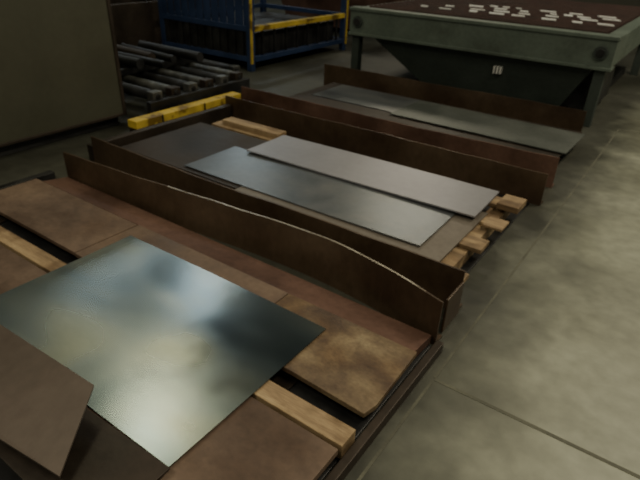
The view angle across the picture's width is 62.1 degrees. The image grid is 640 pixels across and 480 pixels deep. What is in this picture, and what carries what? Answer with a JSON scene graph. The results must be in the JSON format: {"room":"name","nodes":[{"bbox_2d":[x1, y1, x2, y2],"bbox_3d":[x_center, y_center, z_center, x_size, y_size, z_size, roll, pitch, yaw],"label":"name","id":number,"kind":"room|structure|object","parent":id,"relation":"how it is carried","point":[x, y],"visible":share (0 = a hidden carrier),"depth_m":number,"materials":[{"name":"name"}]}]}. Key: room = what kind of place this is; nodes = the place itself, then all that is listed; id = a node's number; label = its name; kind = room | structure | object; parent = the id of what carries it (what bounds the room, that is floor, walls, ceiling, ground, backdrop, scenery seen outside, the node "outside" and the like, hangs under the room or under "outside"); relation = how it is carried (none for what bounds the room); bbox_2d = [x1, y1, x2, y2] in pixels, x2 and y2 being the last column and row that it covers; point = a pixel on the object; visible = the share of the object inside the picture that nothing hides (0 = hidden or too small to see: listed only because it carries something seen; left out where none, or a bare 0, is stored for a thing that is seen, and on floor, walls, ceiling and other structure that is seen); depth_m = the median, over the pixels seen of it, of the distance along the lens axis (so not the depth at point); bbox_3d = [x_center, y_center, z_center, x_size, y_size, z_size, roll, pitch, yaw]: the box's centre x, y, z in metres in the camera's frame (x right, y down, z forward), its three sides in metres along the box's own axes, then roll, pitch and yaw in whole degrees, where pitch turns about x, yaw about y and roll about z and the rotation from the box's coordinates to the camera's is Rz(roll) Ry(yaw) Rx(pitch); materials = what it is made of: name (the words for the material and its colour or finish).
{"room":"metal workshop","nodes":[
{"label":"metal workshop","id":0,"kind":"room"},
{"bbox_2d":[0,0,639,479],"bbox_3d":[1.264,-2.009,6.953,18.000,0.100,19.000,21,35,29],"label":"floor","id":1,"kind":"structure","parent":0,"point":[557,349],"depth_m":2.59,"materials":[{"name":"concrete"}]},
{"bbox_2d":[0,0,126,156],"bbox_3d":[-3.411,-1.250,3.799,1.545,1.380,3.470,21,35,29],"label":"cabinet","id":2,"kind":"object","parent":1,"relation":"on","point":[61,79],"visible":1,"depth_m":4.30,"materials":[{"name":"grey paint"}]},
{"bbox_2d":[110,0,226,46],"bbox_3d":[-3.299,-3.619,8.653,2.300,0.700,3.000,21,35,29],"label":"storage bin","id":3,"kind":"object","parent":1,"relation":"on","point":[134,21],"visible":0.26,"depth_m":7.72,"materials":[{"name":"black metal"}]},
{"bbox_2d":[128,92,240,131],"bbox_3d":[-1.215,-1.161,4.979,0.122,0.207,1.280,21,35,29],"label":"beam","id":4,"kind":"structure","parent":1,"relation":"on","point":[147,120],"depth_m":4.80,"materials":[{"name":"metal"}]},
{"bbox_2d":[120,57,249,113],"bbox_3d":[-1.727,-1.739,5.743,1.680,0.420,1.610,21,35,29],"label":"metal bars","id":5,"kind":"object","parent":1,"relation":"on","point":[149,83],"visible":0.62,"depth_m":5.32,"materials":[{"name":"black metal"}]},
{"bbox_2d":[117,40,203,68],"bbox_3d":[-1.901,-1.944,5.641,1.074,0.147,1.200,21,35,29],"label":"bundle","id":6,"kind":"object","parent":5,"relation":"on","point":[146,53],"visible":0.66,"depth_m":5.59,"materials":[{"name":"grey metal"}]},
{"bbox_2d":[158,0,348,71],"bbox_3d":[-0.944,-3.464,8.090,1.784,1.150,2.308,21,35,29],"label":"blue steel stillage","id":7,"kind":"object","parent":1,"relation":"on","point":[242,34],"visible":0.99,"depth_m":7.49,"materials":[{"name":"paint"}]},
{"bbox_2d":[0,104,569,479],"bbox_3d":[-0.093,-0.474,3.859,3.095,0.200,5.200,21,35,29],"label":"rack base frame","id":8,"kind":"object","parent":1,"relation":"on","point":[300,389],"visible":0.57,"depth_m":2.29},
{"bbox_2d":[0,179,416,479],"bbox_3d":[-1.100,0.285,2.544,2.895,0.088,1.160,21,35,29],"label":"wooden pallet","id":9,"kind":"object","parent":8,"relation":"in","point":[275,434],"visible":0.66,"depth_m":2.15,"materials":[{"name":"brown wood"}]},
{"bbox_2d":[0,408,169,479],"bbox_3d":[-1.217,0.529,1.972,1.615,0.025,0.295,21,35,29],"label":"steel plate","id":10,"kind":"object","parent":9,"relation":"on","point":[99,451],"visible":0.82,"depth_m":1.70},
{"bbox_2d":[0,325,93,477],"bbox_3d":[-1.309,0.431,2.000,1.405,0.116,0.319,18,33,26],"label":"metal sheet","id":11,"kind":"object","parent":10,"relation":"on","point":[43,402],"visible":1,"depth_m":1.79,"materials":[{"name":"brown metal"}]},
{"bbox_2d":[0,235,325,466],"bbox_3d":[-0.775,0.351,2.345,1.340,0.013,0.880,21,35,29],"label":"sheet","id":12,"kind":"object","parent":9,"relation":"on","point":[169,347],"visible":0.96,"depth_m":2.26,"materials":[{"name":"silver metal"}]},
{"bbox_2d":[43,177,430,357],"bbox_3d":[-0.697,0.033,3.027,2.820,0.070,0.175,21,35,29],"label":"metal strip","id":13,"kind":"object","parent":8,"relation":"on","point":[412,338],"visible":0.79,"depth_m":2.79,"materials":[{"name":"brown metal"}]},
{"bbox_2d":[63,152,443,344],"bbox_3d":[-0.580,-0.103,3.127,2.850,0.246,0.188,21,35,29],"label":"divider","id":14,"kind":"object","parent":8,"relation":"attached to","point":[328,261],"depth_m":2.94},
{"bbox_2d":[91,136,465,308],"bbox_3d":[-0.501,-0.217,3.328,2.950,0.250,0.094,21,35,29],"label":"divider","id":15,"kind":"object","parent":8,"relation":"attached to","point":[440,279],"depth_m":3.04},
{"bbox_2d":[203,120,526,282],"bbox_3d":[-0.087,-0.417,3.787,2.790,0.148,1.140,21,35,29],"label":"wooden pallet","id":16,"kind":"object","parent":8,"relation":"in","point":[476,241],"visible":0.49,"depth_m":3.23,"materials":[{"name":"brown wood"}]},
{"bbox_2d":[121,122,267,188],"bbox_3d":[-0.814,-0.695,4.147,1.220,0.010,0.850,21,35,29],"label":"steel plate","id":17,"kind":"object","parent":16,"relation":"on","point":[178,148],"visible":0.7,"depth_m":4.22,"materials":[{"name":"grey metal"}]},
{"bbox_2d":[223,117,285,138],"bbox_3d":[-0.577,-0.975,4.620,0.630,0.046,0.120,21,35,29],"label":"batten","id":18,"kind":"object","parent":16,"relation":"on","point":[259,129],"visible":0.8,"depth_m":4.58,"materials":[{"name":"brown wood"}]},
{"bbox_2d":[235,186,487,261],"bbox_3d":[0.236,-0.242,3.425,1.460,0.010,0.780,21,35,29],"label":"steel plate","id":19,"kind":"object","parent":16,"relation":"on","point":[459,226],"visible":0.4,"depth_m":3.10,"materials":[{"name":"metal"}]},
{"bbox_2d":[184,146,455,246],"bbox_3d":[-0.063,-0.353,3.572,1.865,0.014,0.549,21,35,29],"label":"sheet","id":20,"kind":"object","parent":19,"relation":"on","point":[410,221],"visible":0.94,"depth_m":3.47,"materials":[{"name":"silver metal"}]},
{"bbox_2d":[246,135,498,217],"bbox_3d":[0.318,-0.505,3.824,1.829,0.016,0.506,21,35,29],"label":"sheet","id":21,"kind":"object","parent":20,"relation":"on","point":[457,196],"visible":1,"depth_m":3.74,"materials":[{"name":"grey metal"}]},
{"bbox_2d":[225,95,548,205],"bbox_3d":[0.341,-0.835,4.478,3.050,0.245,0.089,21,35,29],"label":"divider","id":22,"kind":"object","parent":8,"relation":"attached to","point":[504,178],"depth_m":4.25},
{"bbox_2d":[241,86,559,187],"bbox_3d":[0.490,-1.003,4.783,3.170,0.245,0.109,21,35,29],"label":"divider","id":23,"kind":"object","parent":8,"relation":"attached to","point":[538,162],"depth_m":4.50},
{"bbox_2d":[324,64,586,131],"bbox_3d":[1.301,-1.583,5.836,3.020,0.266,0.089,21,35,29],"label":"divider","id":24,"kind":"object","parent":8,"relation":"attached to","point":[521,109],"depth_m":5.66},
{"bbox_3d":[0.947,-1.147,5.186,2.750,0.103,0.930,21,35,29],"label":"wooden pallet","id":25,"kind":"object","parent":8,"relation":"in","visible":0},
{"bbox_2d":[289,82,581,156],"bbox_3d":[0.979,-1.212,5.188,2.760,0.008,1.080,21,35,29],"label":"steel plate","id":26,"kind":"object","parent":25,"relation":"on","point":[307,95],"visible":0.34,"depth_m":5.08,"materials":[{"name":"grey metal"}]},
{"bbox_2d":[312,85,441,111],"bbox_3d":[0.596,-1.481,5.616,1.250,0.008,0.600,21,35,29],"label":"sheet","id":27,"kind":"object","parent":26,"relation":"on","point":[386,102],"visible":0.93,"depth_m":5.65,"materials":[{"name":"grey metal"}]},
{"bbox_2d":[390,100,584,153],"bbox_3d":[1.530,-1.087,4.971,1.663,0.008,0.683,21,35,29],"label":"steel plate","id":28,"kind":"object","parent":26,"relation":"on","point":[520,132],"visible":1,"depth_m":4.90,"materials":[{"name":"grey metal"}]},
{"bbox_2d":[281,0,406,28],"bbox_3d":[0.843,-4.896,10.647,3.000,1.230,2.547,21,35,29],"label":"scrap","id":29,"kind":"object","parent":1,"relation":"on","point":[328,5],"visible":0.06,"depth_m":10.08,"materials":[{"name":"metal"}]},
{"bbox_2d":[348,0,639,126],"bbox_3d":[2.607,-2.670,7.195,3.000,0.900,3.665,21,35,29],"label":"table","id":30,"kind":"object","parent":1,"relation":"on","point":[561,62],"visible":0.96,"depth_m":5.88,"materials":[{"name":"paint"}]},
{"bbox_2d":[421,5,620,26],"bbox_3d":[2.382,-2.721,6.348,2.230,0.009,0.933,21,35,29],"label":"cut metal offcuts","id":31,"kind":"object","parent":30,"relation":"on","point":[473,9],"visible":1,"depth_m":6.19,"materials":[{"name":"silver metal"}]},
{"bbox_2d":[357,129,639,479],"bbox_3d":[3.654,1.252,1.289,6.530,0.002,7.116,21,35,29],"label":"joint","id":32,"kind":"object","parent":1,"relation":"on","point":[398,426],"depth_m":2.13,"materials":[{"name":"grey concrete"}]},
{"bbox_2d":[568,0,639,6],"bbox_3d":[6.928,-8.364,12.338,18.000,6.000,0.200,21,35,29],"label":"wall","id":33,"kind":"structure","parent":0,"point":[615,2],"depth_m":13.18,"materials":[{"name":"paint"}]}
]}

